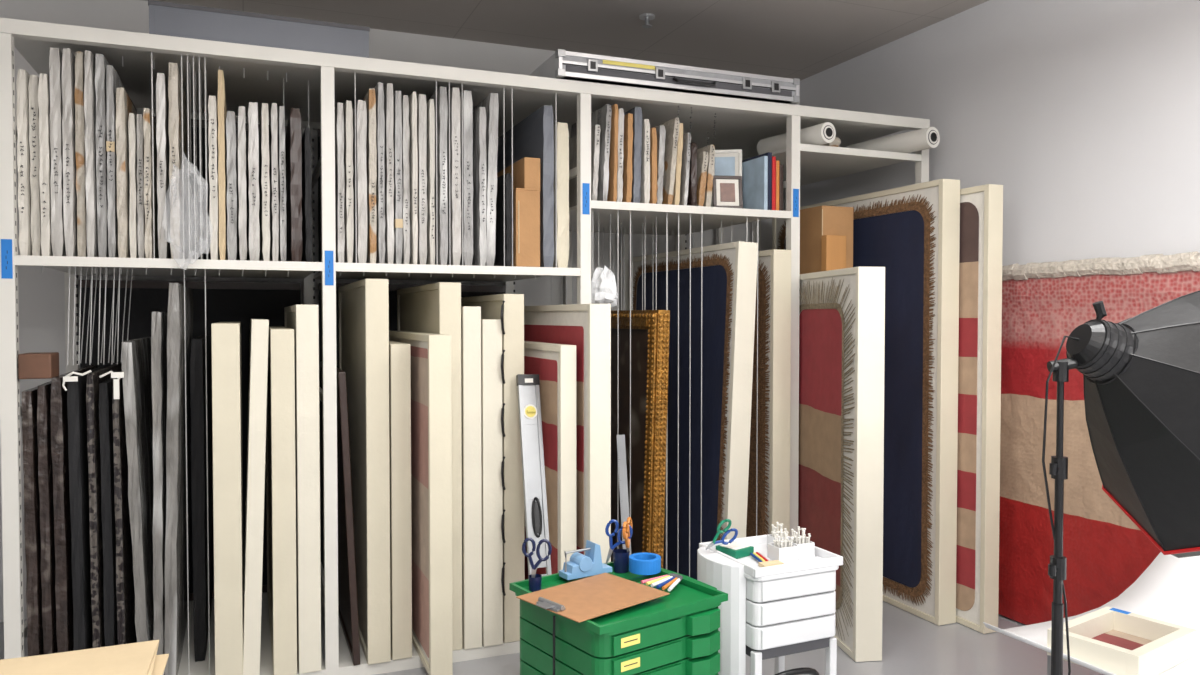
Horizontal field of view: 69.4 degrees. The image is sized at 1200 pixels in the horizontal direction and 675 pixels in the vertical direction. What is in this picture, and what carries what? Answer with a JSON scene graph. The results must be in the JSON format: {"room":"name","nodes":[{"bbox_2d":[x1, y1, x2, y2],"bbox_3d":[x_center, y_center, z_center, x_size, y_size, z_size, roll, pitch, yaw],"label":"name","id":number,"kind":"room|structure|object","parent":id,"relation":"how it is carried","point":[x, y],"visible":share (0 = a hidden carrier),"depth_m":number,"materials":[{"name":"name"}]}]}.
{"room":"art storage room","nodes":[
{"label":"art storage room","id":0,"kind":"room"},
{"bbox_2d":[0,0,799,621],"bbox_3d":[-1.735,-0.184,5.121,7.060,3.520,0.100,-1,2,-22],"label":"wall","id":1,"kind":"structure","parent":0,"point":[41,296],"depth_m":4.98,"materials":[{"name":"paint"}]},
{"bbox_2d":[0,601,1102,674],"bbox_3d":[-0.323,1.612,1.571,6.960,0.100,7.620,-1,2,-22],"label":"floor","id":2,"kind":"structure","parent":0,"point":[912,644],"depth_m":4.07,"materials":[{"name":"concrete"}]},
{"bbox_2d":[0,17,929,674],"bbox_3d":[-0.455,0.117,4.795,4.528,2.733,1.364,-1,2,-22],"label":"storage rack","id":3,"kind":"object","parent":2,"relation":"on","point":[739,123],"visible":0.42,"depth_m":4.06,"materials":[{"name":"metal"}]},
{"bbox_2d":[1,239,12,278],"bbox_3d":[-2.267,-0.300,3.311,0.036,0.150,0.003,-1,2,-22],"label":"label","id":4,"kind":"object","parent":3,"relation":"attached to","point":[6,244],"visible":1,"depth_m":3.31,"materials":[{"name":"blue paper"}]},
{"bbox_2d":[22,363,136,655],"bbox_3d":[-2.260,0.783,3.876,0.361,1.332,1.018,-1,2,-22],"label":"frames","id":5,"kind":"object","parent":3,"relation":"in","point":[80,590],"visible":0.81,"depth_m":3.48,"materials":[{"name":"black wood"}]},
{"bbox_2d":[18,352,58,378],"bbox_3d":[-2.219,0.110,3.429,0.110,0.097,0.160,-1,2,-22],"label":"cardboard box","id":6,"kind":"object","parent":5,"relation":"on","point":[39,365],"visible":1,"depth_m":3.36,"materials":[{"name":"brown cardboard"}]},
{"bbox_2d":[122,283,193,674],"bbox_3d":[-2.005,0.605,3.982,0.214,1.683,1.008,-1,2,-22],"label":"wrapped canvases","id":7,"kind":"object","parent":3,"relation":"in","point":[153,367],"visible":0.94,"depth_m":3.55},
{"bbox_2d":[16,48,311,261],"bbox_3d":[-1.934,-0.745,3.998,1.087,0.821,0.970,-1,2,-22],"label":"wrapped canvases","id":8,"kind":"object","parent":3,"relation":"in","point":[84,148],"visible":0.97,"depth_m":3.55,"materials":[{"name":"grey"}]},
{"bbox_2d":[62,50,286,81],"bbox_3d":[-1.839,-1.183,3.791,0.885,0.042,0.006,-1,2,-22],"label":"rods","id":9,"kind":"object","parent":3,"relation":"attached to","point":[62,50],"visible":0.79,"depth_m":3.80,"materials":[{"name":"metal"}]},
{"bbox_2d":[79,280,300,600],"bbox_3d":[-2.193,0.562,4.712,1.082,1.732,0.035,-1,2,-22],"label":"wall","id":10,"kind":"structure","parent":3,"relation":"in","point":[242,302],"depth_m":4.70,"materials":[{"name":"paint"}]},
{"bbox_2d":[190,336,211,661],"bbox_3d":[-1.939,0.719,4.228,0.054,1.443,0.806,-1,2,-22],"label":"portfolio","id":11,"kind":"object","parent":3,"relation":"on","point":[198,358],"visible":0.91,"depth_m":3.86,"materials":[{"name":"fabric"}]},
{"bbox_2d":[153,116,286,259],"bbox_3d":[-2.193,-0.763,4.680,1.082,0.822,0.035,-1,2,-22],"label":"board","id":12,"kind":"object","parent":3,"relation":"in","point":[154,117],"visible":0.17,"depth_m":4.68,"materials":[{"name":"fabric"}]},
{"bbox_2d":[211,322,243,674],"bbox_3d":[-1.782,0.685,4.173,0.108,1.515,1.200,-1,2,-22],"label":"canvas","id":13,"kind":"object","parent":3,"relation":"in","point":[225,336],"visible":0.91,"depth_m":3.62},
{"bbox_2d":[151,52,308,259],"bbox_3d":[-1.602,-0.767,3.822,0.634,0.876,0.345,-1,2,-22],"label":"rods","id":14,"kind":"object","parent":3,"relation":"on","point":[205,71],"visible":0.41,"depth_m":3.61,"materials":[{"name":"metal"}]},
{"bbox_2d":[243,319,268,674],"bbox_3d":[-1.684,0.675,4.223,0.118,1.531,1.200,-1,2,-22],"label":"canvas","id":15,"kind":"object","parent":3,"relation":"in","point":[259,328],"visible":0.98,"depth_m":3.67},
{"bbox_2d":[148,0,369,57],"bbox_3d":[-1.477,-1.294,3.801,0.866,0.134,0.358,-1,2,-22],"label":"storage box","id":16,"kind":"object","parent":3,"relation":"on","point":[165,18],"visible":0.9,"depth_m":3.63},
{"bbox_2d":[266,326,296,674],"bbox_3d":[-1.576,0.696,4.257,0.095,1.490,1.200,-1,2,-22],"label":"canvas","id":17,"kind":"object","parent":3,"relation":"in","point":[280,416],"visible":0.9,"depth_m":3.71},
{"bbox_2d":[41,266,535,674],"bbox_3d":[-1.311,0.567,3.989,2.116,1.759,0.398,0,1,-14],"label":"rods","id":18,"kind":"object","parent":3,"relation":"in","point":[106,270],"visible":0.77,"depth_m":3.68,"materials":[{"name":"metal"}]},
{"bbox_2d":[284,305,320,673],"bbox_3d":[-1.483,0.642,4.294,0.092,1.595,1.200,-1,2,-22],"label":"canvas","id":19,"kind":"object","parent":3,"relation":"in","point":[304,319],"visible":0.84,"depth_m":3.74},
{"bbox_2d":[317,129,321,271],"bbox_3d":[-1.093,-0.774,5.129,1.095,0.822,0.035,-1,2,-22],"label":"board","id":20,"kind":"object","parent":3,"relation":"in","point":[318,130],"visible":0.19,"depth_m":4.91,"materials":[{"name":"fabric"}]},
{"bbox_2d":[325,251,333,284],"bbox_3d":[-1.174,-0.301,3.757,0.036,0.150,0.003,-1,2,-22],"label":"label","id":21,"kind":"object","parent":3,"relation":"attached to","point":[329,264],"visible":1,"depth_m":3.76,"materials":[{"name":"blue paper"}]},
{"bbox_2d":[320,361,360,665],"bbox_3d":[-1.288,0.789,4.269,0.085,1.300,1.000,-1,2,-22],"label":"canvas","id":22,"kind":"object","parent":3,"relation":"on","point":[347,587],"visible":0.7,"depth_m":3.83},
{"bbox_2d":[338,279,390,664],"bbox_3d":[-1.209,0.583,4.393,0.100,1.710,1.200,-1,2,-22],"label":"canvas","id":23,"kind":"object","parent":3,"relation":"in","point":[363,304],"visible":0.84,"depth_m":3.85},
{"bbox_2d":[389,341,411,659],"bbox_3d":[-1.117,0.726,4.445,0.088,1.420,1.200,-1,2,-22],"label":"canvas","id":24,"kind":"object","parent":3,"relation":"in","point":[399,353],"visible":0.45,"depth_m":3.89},
{"bbox_2d":[319,283,505,585],"bbox_3d":[-1.093,0.551,5.161,1.095,1.732,0.035,-1,2,-22],"label":"board","id":25,"kind":"object","parent":3,"relation":"in","point":[466,290],"visible":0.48,"depth_m":4.97,"materials":[{"name":"wood"}]},
{"bbox_2d":[389,331,452,674],"bbox_3d":[-0.904,0.709,4.244,0.095,1.465,1.200,-1,2,-22],"label":"flag","id":26,"kind":"object","parent":3,"relation":"on","point":[431,412],"visible":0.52,"depth_m":3.71,"materials":[{"name":"fabric"}]},
{"bbox_2d":[397,282,461,649],"bbox_3d":[-0.911,0.584,4.537,0.100,1.700,1.200,-1,2,-22],"label":"canvas","id":27,"kind":"object","parent":3,"relation":"in","point":[435,308],"visible":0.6,"depth_m":4.00},
{"bbox_2d":[335,82,568,267],"bbox_3d":[-0.826,-0.756,4.458,1.094,0.821,0.981,-1,2,-22],"label":"wrapped canvases","id":28,"kind":"object","parent":3,"relation":"in","point":[396,134],"visible":0.9,"depth_m":3.99,"materials":[{"name":"grey"}]},
{"bbox_2d":[354,73,556,266],"bbox_3d":[-0.670,-0.776,4.197,1.038,0.876,0.355,-1,2,-22],"label":"rods","id":29,"kind":"object","parent":3,"relation":"on","point":[354,73],"visible":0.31,"depth_m":4.01,"materials":[{"name":"metal"}]},
{"bbox_2d":[461,306,481,649],"bbox_3d":[-0.815,0.638,4.566,0.084,1.590,1.200,-1,2,-22],"label":"canvas","id":30,"kind":"object","parent":3,"relation":"in","point":[470,315],"visible":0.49,"depth_m":4.01},
{"bbox_2d":[481,319,502,646],"bbox_3d":[-0.726,0.667,4.603,0.094,1.530,1.200,-1,2,-22],"label":"canvas","id":31,"kind":"object","parent":3,"relation":"in","point":[491,331],"visible":0.41,"depth_m":4.05},
{"bbox_2d":[461,294,524,642],"bbox_3d":[-0.631,0.606,4.651,0.100,1.650,1.200,-1,2,-22],"label":"canvas","id":32,"kind":"object","parent":3,"relation":"in","point":[513,314],"visible":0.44,"depth_m":4.09},
{"bbox_2d":[500,301,505,595],"bbox_3d":[-0.451,0.522,4.050,0.016,1.388,0.041,0,1,11],"label":"strap","id":33,"kind":"object","parent":32,"relation":"attached to","point":[502,305],"visible":1,"depth_m":4.04,"materials":[{"name":"plastic"}]},
{"bbox_2d":[497,157,539,266],"bbox_3d":[-0.445,-0.605,4.393,0.125,0.523,0.565,-1,2,-22],"label":"cardboard folder","id":34,"kind":"object","parent":3,"relation":"on","point":[526,171],"visible":0.63,"depth_m":4.14,"materials":[{"name":"orange cardboard"}]},
{"bbox_2d":[524,341,575,579],"bbox_3d":[-0.348,0.730,4.392,0.075,1.415,1.100,-1,2,-22],"label":"flag","id":35,"kind":"object","parent":3,"relation":"on","point":[555,364],"visible":0.27,"depth_m":3.93,"materials":[{"name":"fabric"}]},
{"bbox_2d":[524,304,610,562],"bbox_3d":[-0.243,0.636,4.443,0.100,1.600,1.300,-1,2,-22],"label":"flag","id":36,"kind":"object","parent":3,"relation":"on","point":[587,327],"visible":0.27,"depth_m":3.85,"materials":[{"name":"fabric"}]},
{"bbox_2d":[591,266,617,306],"bbox_3d":[0.012,-0.250,4.313,0.160,0.218,0.171,-1,2,-22],"label":"plastic bag","id":37,"kind":"object","parent":36,"relation":"on","point":[603,284],"visible":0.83,"depth_m":4.26,"materials":[{"name":"white plastic"}]},
{"bbox_2d":[582,183,589,214],"bbox_3d":[-0.068,-0.672,4.200,0.036,0.150,0.003,-1,2,-22],"label":"label","id":38,"kind":"object","parent":3,"relation":"attached to","point":[585,186],"visible":1,"depth_m":4.20,"materials":[{"name":"blue paper"}]},
{"bbox_2d":[551,209,757,576],"bbox_3d":[0.309,0.406,4.954,1.132,2.144,0.945,-1,2,-22],"label":"rods","id":39,"kind":"object","parent":3,"relation":"attached to","point":[592,209],"visible":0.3,"depth_m":4.52,"materials":[{"name":"metal"}]},
{"bbox_2d":[529,49,799,103],"bbox_3d":[0.324,-1.310,4.611,1.361,0.128,0.624,-1,2,-22],"label":"flight case","id":40,"kind":"object","parent":3,"relation":"on","point":[563,64],"visible":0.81,"depth_m":4.32,"materials":[{"name":"metal"}]},
{"bbox_2d":[711,149,741,206],"bbox_3d":[0.693,-0.862,4.817,0.190,0.361,0.058,0,1,6],"label":"framed print","id":41,"kind":"object","parent":3,"relation":"in","point":[726,162],"visible":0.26,"depth_m":4.81,"materials":[{"name":"wood"}]},
{"bbox_2d":[712,175,742,208],"bbox_3d":[0.675,-0.767,4.589,0.160,0.181,0.041,0,1,-8],"label":"framed photograph","id":42,"kind":"object","parent":3,"relation":"on","point":[726,190],"visible":0.83,"depth_m":4.58,"materials":[{"name":"wood"}]},
{"bbox_2d":[742,152,782,210],"bbox_3d":[0.882,-0.841,4.791,0.119,0.314,0.280,-1,2,-22],"label":"books","id":43,"kind":"object","parent":3,"relation":"on","point":[762,175],"visible":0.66,"depth_m":4.68,"materials":[{"name":"blue paper"}]},
{"bbox_2d":[793,189,798,216],"bbox_3d":[1.053,-0.723,4.656,0.036,0.150,0.003,-1,2,-22],"label":"label","id":44,"kind":"object","parent":3,"relation":"attached to","point":[795,191],"visible":1,"depth_m":4.65,"materials":[{"name":"blue paper"}]},
{"bbox_2d":[757,122,835,154],"bbox_3d":[1.098,-1.107,4.875,0.110,0.110,0.522,-1,2,-31],"label":"paper roll","id":45,"kind":"object","parent":3,"relation":"in","point":[824,133],"visible":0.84,"depth_m":4.73,"materials":[{"name":"white paper"}]},
{"bbox_2d":[822,137,840,146],"bbox_3d":[1.226,-1.087,4.990,0.081,0.066,0.416,-1,2,-22],"label":"foam","id":46,"kind":"object","parent":3,"relation":"in","point":[837,141],"visible":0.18,"depth_m":4.81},
{"bbox_2d":[847,127,939,152],"bbox_3d":[1.694,-1.115,5.048,0.116,0.116,0.593,-1,2,-31],"label":"paper roll","id":47,"kind":"object","parent":3,"relation":"in","point":[926,138],"visible":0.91,"depth_m":4.90,"materials":[{"name":"white paper"}]},
{"bbox_2d":[516,374,551,575],"bbox_3d":[-0.284,0.843,3.902,0.106,1.337,0.394,0,1,-18],"label":"spirit level","id":48,"kind":"object","parent":2,"relation":"on","point":[531,437],"visible":0.75,"depth_m":3.95,"materials":[{"name":"metal"}]},
{"bbox_2d":[509,562,727,674],"bbox_3d":[0.077,1.171,2.811,0.560,0.721,0.528,-1,2,-36],"label":"drawer cabinet","id":49,"kind":"object","parent":2,"relation":"on","point":[675,633],"visible":0.77,"depth_m":2.64,"materials":[{"name":"plastic"}]},
{"bbox_2d":[528,574,541,591],"bbox_3d":[-0.212,0.803,2.829,0.044,0.050,0.044,-1,2,-22],"label":"pencil cup","id":50,"kind":"object","parent":49,"relation":"on","point":[535,583],"visible":0.73,"depth_m":2.81,"materials":[{"name":"blue plastic"}]},
{"bbox_2d":[522,537,551,577],"bbox_3d":[-0.206,0.733,2.827,0.098,0.164,0.012,0,1,-2],"label":"scissors","id":51,"kind":"object","parent":50,"relation":"in","point":[533,567],"visible":1,"depth_m":2.82,"materials":[{"name":"blue plastic"}]},
{"bbox_2d":[559,540,611,579],"bbox_3d":[-0.048,0.757,2.970,0.180,0.109,0.068,-1,2,-32],"label":"tape dispenser","id":52,"kind":"object","parent":49,"relation":"on","point":[580,565],"visible":1,"depth_m":2.95,"materials":[{"name":"blue plastic"}]},
{"bbox_2d":[516,573,669,622],"bbox_3d":[-0.028,0.800,2.711,0.400,0.022,0.300,-1,2,-42],"label":"clipboard","id":53,"kind":"object","parent":49,"relation":"on","point":[584,599],"visible":1,"depth_m":2.70,"materials":[{"name":"wood"}]},
{"bbox_2d":[613,549,629,572],"bbox_3d":[0.074,0.787,3.053,0.060,0.070,0.060,-1,2,-22],"label":"pencil cup","id":54,"kind":"object","parent":49,"relation":"on","point":[620,556],"visible":1,"depth_m":3.03,"materials":[{"name":"blue plastic"}]},
{"bbox_2d":[605,519,632,563],"bbox_3d":[0.067,0.723,3.065,0.097,0.163,0.012,0,1,-2],"label":"scissors","id":55,"kind":"object","parent":54,"relation":"in","point":[612,547],"visible":0.92,"depth_m":3.06,"materials":[{"name":"blue plastic"}]},
{"bbox_2d":[622,517,631,551],"bbox_3d":[0.097,0.720,3.049,0.012,0.170,0.098,0,1,18],"label":"scissors","id":56,"kind":"object","parent":54,"relation":"in","point":[625,531],"visible":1,"depth_m":3.04,"materials":[{"name":"orange plastic"}]},
{"bbox_2d":[629,552,660,574],"bbox_3d":[0.155,0.780,2.988,0.110,0.048,0.110,-1,2,-22],"label":"tape roll","id":57,"kind":"object","parent":49,"relation":"on","point":[644,563],"visible":1,"depth_m":2.95,"materials":[{"name":"blue plastic"}]},
{"bbox_2d":[641,573,682,591],"bbox_3d":[0.223,0.800,2.844,0.126,0.015,0.132,1,2,45],"label":"pens","id":58,"kind":"object","parent":49,"relation":"on","point":[672,579],"visible":1,"depth_m":2.83,"materials":[{"name":"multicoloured plastic"}]},
{"bbox_2d":[616,435,630,555],"bbox_3d":[0.128,0.987,4.185,0.044,1.020,0.146,-1,2,-22],"label":"ruler","id":59,"kind":"object","parent":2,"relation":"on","point":[621,449],"visible":0.46,"depth_m":4.21,"materials":[{"name":"silver metal"}]},
{"bbox_2d":[611,310,669,567],"bbox_3d":[0.116,0.666,4.795,0.131,1.631,0.960,-1,2,-22],"label":"picture frame","id":60,"kind":"object","parent":2,"relation":"on","point":[650,329],"visible":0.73,"depth_m":4.54,"materials":[{"name":"gold metal"}]},
{"bbox_2d":[628,241,757,579],"bbox_3d":[0.467,0.485,5.069,0.200,1.983,1.350,-1,2,-22],"label":"flag","id":61,"kind":"object","parent":2,"relation":"on","point":[729,270],"visible":0.45,"depth_m":4.70,"materials":[{"name":"fabric"}]},
{"bbox_2d":[746,249,790,536],"bbox_3d":[0.719,0.496,5.200,0.110,1.950,1.300,-1,2,-22],"label":"canvas","id":62,"kind":"object","parent":2,"relation":"on","point":[774,265],"visible":0.27,"depth_m":4.61,"materials":[{"name":"fabric"}]},
{"bbox_2d":[697,534,842,674],"bbox_3d":[0.588,1.149,3.170,0.442,0.746,0.374,-1,2,-24],"label":"trolley","id":63,"kind":"object","parent":2,"relation":"on","point":[777,611],"visible":0.82,"depth_m":3.01,"materials":[{"name":"plastic"}]},
{"bbox_2d":[706,519,737,549],"bbox_3d":[0.444,0.713,3.146,0.130,0.110,0.025,-1,1,-21],"label":"scissors","id":64,"kind":"object","parent":63,"relation":"on","point":[729,521],"visible":1,"depth_m":3.15,"materials":[{"name":"teal plastic"}]},
{"bbox_2d":[716,541,753,558],"bbox_3d":[0.500,0.788,3.216,0.100,0.033,0.100,-1,2,-39],"label":"box","id":65,"kind":"object","parent":63,"relation":"on","point":[736,550],"visible":0.8,"depth_m":3.19,"materials":[{"name":"teal plastic"}]},
{"bbox_2d":[750,552,783,566],"bbox_3d":[0.584,0.799,3.116,0.081,0.015,0.151,-1,2,-22],"label":"pencils","id":66,"kind":"object","parent":63,"relation":"on","point":[764,561],"visible":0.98,"depth_m":3.09,"materials":[{"name":"multicoloured wood"}]},
{"bbox_2d":[767,522,788,542],"bbox_3d":[0.675,0.754,3.287,0.060,0.097,0.060,-1,2,-22],"label":"holder","id":67,"kind":"object","parent":63,"relation":"on","point":[770,538],"visible":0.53,"depth_m":3.28,"materials":[{"name":"white plastic"}]},
{"bbox_2d":[767,530,796,562],"bbox_3d":[0.660,0.755,3.140,0.076,0.102,0.076,-1,2,-22],"label":"holder","id":68,"kind":"object","parent":63,"relation":"on","point":[784,551],"visible":0.99,"depth_m":3.12,"materials":[{"name":"white plastic"}]},
{"bbox_2d":[788,526,814,559],"bbox_3d":[0.736,0.754,3.192,0.076,0.102,0.076,-1,2,-22],"label":"holder","id":69,"kind":"object","parent":63,"relation":"on","point":[805,547],"visible":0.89,"depth_m":3.17,"materials":[{"name":"white plastic"}]},
{"bbox_2d":[800,206,852,273],"bbox_3d":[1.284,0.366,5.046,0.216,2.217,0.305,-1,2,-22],"label":"carton","id":70,"kind":"object","parent":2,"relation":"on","point":[815,222],"visible":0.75,"depth_m":4.91,"materials":[{"name":"brown cardboard"}]},
{"bbox_2d":[821,235,845,271],"bbox_3d":[1.302,0.456,4.848,0.135,2.047,0.050,-1,2,-22],"label":"cardboard box","id":71,"kind":"object","parent":2,"relation":"on","point":[833,247],"visible":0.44,"depth_m":4.80,"materials":[{"name":"brown cardboard"}]},
{"bbox_2d":[798,267,884,661],"bbox_3d":[1.180,0.576,4.471,0.130,1.825,0.970,0,1,-8],"label":"framed artwork","id":72,"kind":"object","parent":2,"relation":"on","point":[842,311],"visible":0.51,"depth_m":4.10,"materials":[{"name":"fabric"}]},
{"bbox_2d":[772,179,959,625],"bbox_3d":[1.510,0.321,5.187,0.115,2.300,1.550,-1,2,-22],"label":"framed artwork","id":73,"kind":"object","parent":2,"relation":"on","point":[912,232],"visible":0.46,"depth_m":4.61,"materials":[{"name":"fabric"}]},
{"bbox_2d":[956,184,1002,633],"bbox_3d":[1.673,0.346,5.088,0.095,2.255,1.600,-1,2,-22],"label":"flag","id":74,"kind":"object","parent":2,"relation":"on","point":[981,207],"visible":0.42,"depth_m":4.38,"materials":[{"name":"fabric"}]},
{"bbox_2d":[1047,655,1050,674],"bbox_3d":[2.166,1.298,2.677,0.890,0.475,1.200,-1,2,-22],"label":"table","id":75,"kind":"object","parent":2,"relation":"on","point":[1048,656],"visible":0.11,"depth_m":3.04,"materials":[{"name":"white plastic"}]},
{"bbox_2d":[983,552,1199,674],"bbox_3d":[2.170,0.596,2.672,1.255,0.921,1.320,-1,2,-22],"label":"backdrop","id":76,"kind":"structure","parent":75,"relation":"on","point":[1168,590],"depth_m":3.19,"materials":[{"name":"white paper"}]},
{"bbox_2d":[1047,606,1196,674],"bbox_3d":[1.718,1.003,2.854,0.400,0.086,0.280,-1,2,-34],"label":"tray","id":77,"kind":"object","parent":76,"relation":"on","point":[1113,640],"visible":0.84,"depth_m":2.81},
{"bbox_2d":[998,251,1199,624],"bbox_3d":[2.342,0.557,4.098,0.084,1.867,1.833,-1,2,-22],"label":"tapestry","id":78,"kind":"object","parent":2,"relation":"on","point":[1105,552],"visible":0.48,"depth_m":4.26,"materials":[{"name":"fabric"}]},
{"bbox_2d":[1042,290,1199,674],"bbox_3d":[1.506,0.666,2.361,1.054,1.743,0.871,-1,2,-22],"label":"light","id":79,"kind":"object","parent":2,"relation":"on","point":[1141,372],"visible":1,"depth_m":2.36,"materials":[{"name":"black metal"}]},
{"bbox_3d":[-1.397,1.196,1.533,1.050,0.735,1.080,-1,2,-22],"label":"work table","id":80,"kind":"object","parent":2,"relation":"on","visible":0},
{"bbox_2d":[0,640,168,674],"bbox_3d":[-1.400,0.800,1.579,1.035,0.051,0.996,-1,2,-22],"label":"sheets","id":81,"kind":"object","parent":80,"relation":"on","point":[139,658],"visible":1,"depth_m":2.04,"materials":[{"name":"beige paper"}]},
{"bbox_2d":[143,0,988,80],"bbox_3d":[-0.323,-1.807,1.488,6.960,0.100,7.620,-1,2,-22],"label":"ceiling","id":82,"kind":"structure","parent":0,"point":[800,39],"depth_m":5.05,"materials":[{"name":"paint"}]},
{"bbox_2d":[639,13,654,27],"bbox_3d":[0.270,-1.810,4.960,0.090,0.062,0.090,-1,2,-22],"label":"sprinkler","id":83,"kind":"object","parent":82,"relation":"attached to","point":[645,16],"visible":1,"depth_m":4.95,"materials":[{"name":"metal"}]},
{"bbox_2d":[800,0,1199,265],"bbox_3d":[2.946,-0.130,2.863,0.100,3.520,7.620,-1,2,-22],"label":"wall","id":84,"kind":"structure","parent":0,"point":[1085,113],"depth_m":4.34,"materials":[{"name":"paint"}]}
]}

